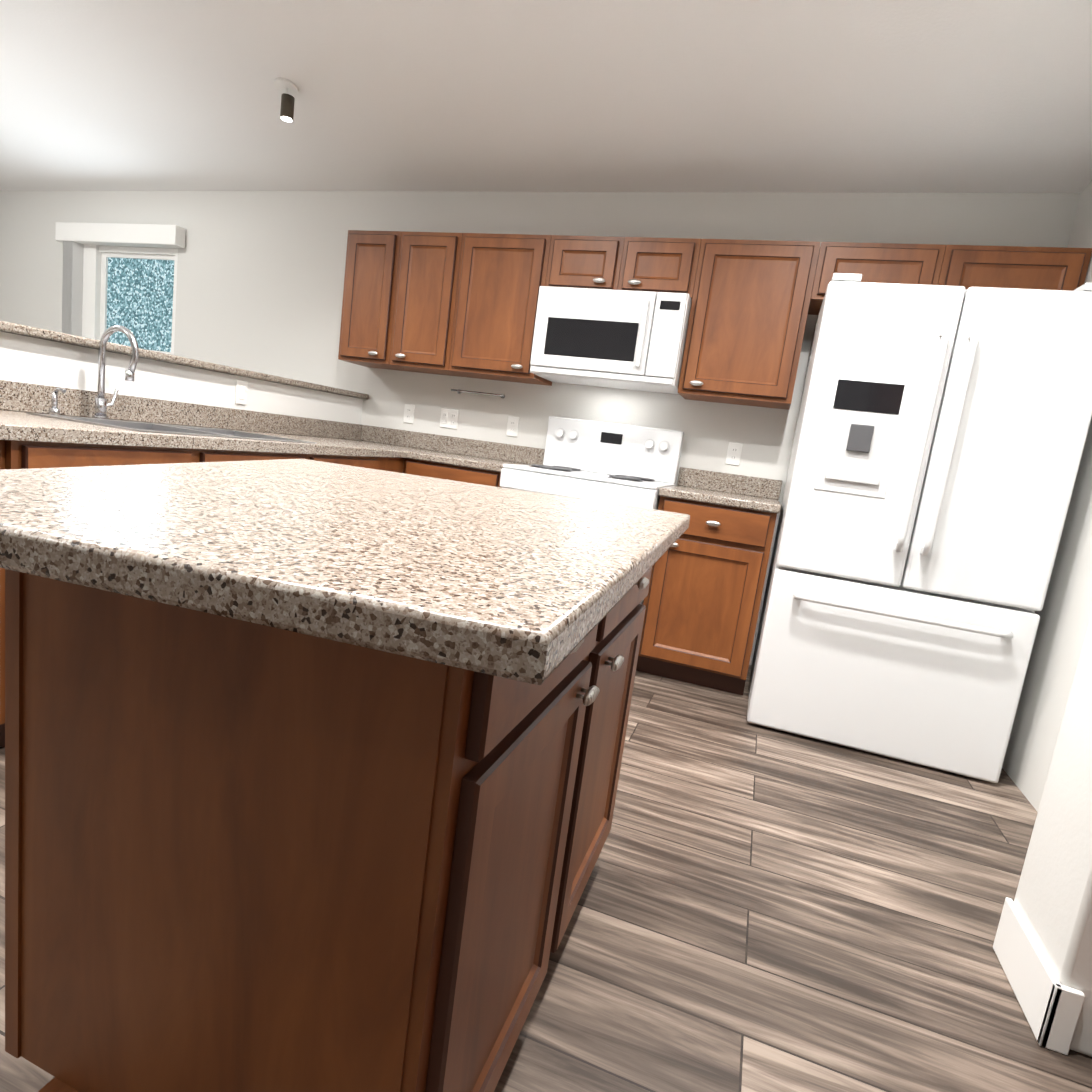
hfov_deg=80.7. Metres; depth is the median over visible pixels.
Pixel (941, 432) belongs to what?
fridge
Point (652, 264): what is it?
upper cabinet
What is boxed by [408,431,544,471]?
countertop
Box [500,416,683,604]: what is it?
range
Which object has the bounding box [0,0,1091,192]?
ceiling
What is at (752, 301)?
upper cabinet
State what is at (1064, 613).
wall
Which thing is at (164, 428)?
sink
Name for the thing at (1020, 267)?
upper cabinet
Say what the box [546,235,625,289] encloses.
upper cabinet
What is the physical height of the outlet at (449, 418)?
0.116 m
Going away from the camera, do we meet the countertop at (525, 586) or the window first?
the countertop at (525, 586)
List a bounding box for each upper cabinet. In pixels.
[338,230,461,375]
[446,233,551,385]
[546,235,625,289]
[618,237,701,297]
[678,239,825,409]
[810,242,953,314]
[942,245,1091,290]
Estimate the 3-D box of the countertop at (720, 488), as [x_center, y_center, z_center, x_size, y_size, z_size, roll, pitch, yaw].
[0.879,-0.288,3.172,0.536,0.140,0.639,10,9,18]
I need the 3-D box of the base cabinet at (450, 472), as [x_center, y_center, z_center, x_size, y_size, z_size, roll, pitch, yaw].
[-0.446,-0.017,3.652,0.575,0.874,0.656,10,9,18]
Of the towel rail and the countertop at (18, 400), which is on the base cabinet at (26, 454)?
the countertop at (18, 400)
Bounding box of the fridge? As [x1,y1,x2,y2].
[747,273,1091,782]
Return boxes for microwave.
[530,286,691,394]
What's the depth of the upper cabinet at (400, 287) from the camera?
3.65 m
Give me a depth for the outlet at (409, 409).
4.05 m
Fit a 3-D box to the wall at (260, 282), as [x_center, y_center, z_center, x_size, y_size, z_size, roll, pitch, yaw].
[-1.125,-1.003,4.210,7.590,2.460,0.150,10,9,18]
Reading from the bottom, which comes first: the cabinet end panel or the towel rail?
the cabinet end panel
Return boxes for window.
[55,222,185,354]
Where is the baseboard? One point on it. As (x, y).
(1050, 1005)
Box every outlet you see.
[235,380,247,404]
[403,404,414,423]
[440,408,458,428]
[506,416,518,436]
[725,442,742,465]
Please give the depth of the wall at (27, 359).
2.77 m
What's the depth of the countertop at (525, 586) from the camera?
0.60 m
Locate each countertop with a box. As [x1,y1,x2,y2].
[0,380,411,458]
[0,459,689,684]
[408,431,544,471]
[658,467,782,512]
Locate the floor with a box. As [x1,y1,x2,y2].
[0,665,1091,1091]
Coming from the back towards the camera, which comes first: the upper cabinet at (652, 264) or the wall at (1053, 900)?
the upper cabinet at (652, 264)
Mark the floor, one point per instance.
(762, 909)
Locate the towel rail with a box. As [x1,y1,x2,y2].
[451,389,504,398]
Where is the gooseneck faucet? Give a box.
[49,325,138,418]
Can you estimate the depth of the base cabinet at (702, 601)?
2.96 m
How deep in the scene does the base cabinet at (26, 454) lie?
1.93 m
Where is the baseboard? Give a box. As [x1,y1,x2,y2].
[993,897,1084,1054]
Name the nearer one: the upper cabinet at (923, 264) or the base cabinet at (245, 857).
the base cabinet at (245, 857)
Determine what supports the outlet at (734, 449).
attached to the wall at (260, 282)
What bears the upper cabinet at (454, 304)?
attached to the wall at (260, 282)
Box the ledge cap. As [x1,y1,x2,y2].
[0,320,368,398]
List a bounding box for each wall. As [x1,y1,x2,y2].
[0,190,1079,664]
[0,331,362,423]
[1002,180,1091,811]
[1014,611,1091,1056]
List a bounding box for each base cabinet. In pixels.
[0,440,403,748]
[5,567,651,1091]
[403,458,500,486]
[636,496,776,694]
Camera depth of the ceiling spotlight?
3.06 m
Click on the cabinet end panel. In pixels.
(2, 618)
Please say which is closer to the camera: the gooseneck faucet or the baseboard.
the baseboard
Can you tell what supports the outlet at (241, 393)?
attached to the wall at (27, 359)
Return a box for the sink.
[26,412,315,442]
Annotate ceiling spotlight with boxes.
[274,77,298,121]
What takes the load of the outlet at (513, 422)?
attached to the wall at (260, 282)
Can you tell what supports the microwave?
attached to the upper cabinet at (652, 264)
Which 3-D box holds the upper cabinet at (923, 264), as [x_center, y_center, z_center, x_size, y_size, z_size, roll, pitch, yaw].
[1.524,-1.237,3.011,0.506,0.252,0.325,10,9,18]
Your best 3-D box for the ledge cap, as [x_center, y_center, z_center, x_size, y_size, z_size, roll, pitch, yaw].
[-1.779,-0.814,2.669,0.255,0.032,3.208,10,9,18]
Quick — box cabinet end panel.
[0,440,4,724]

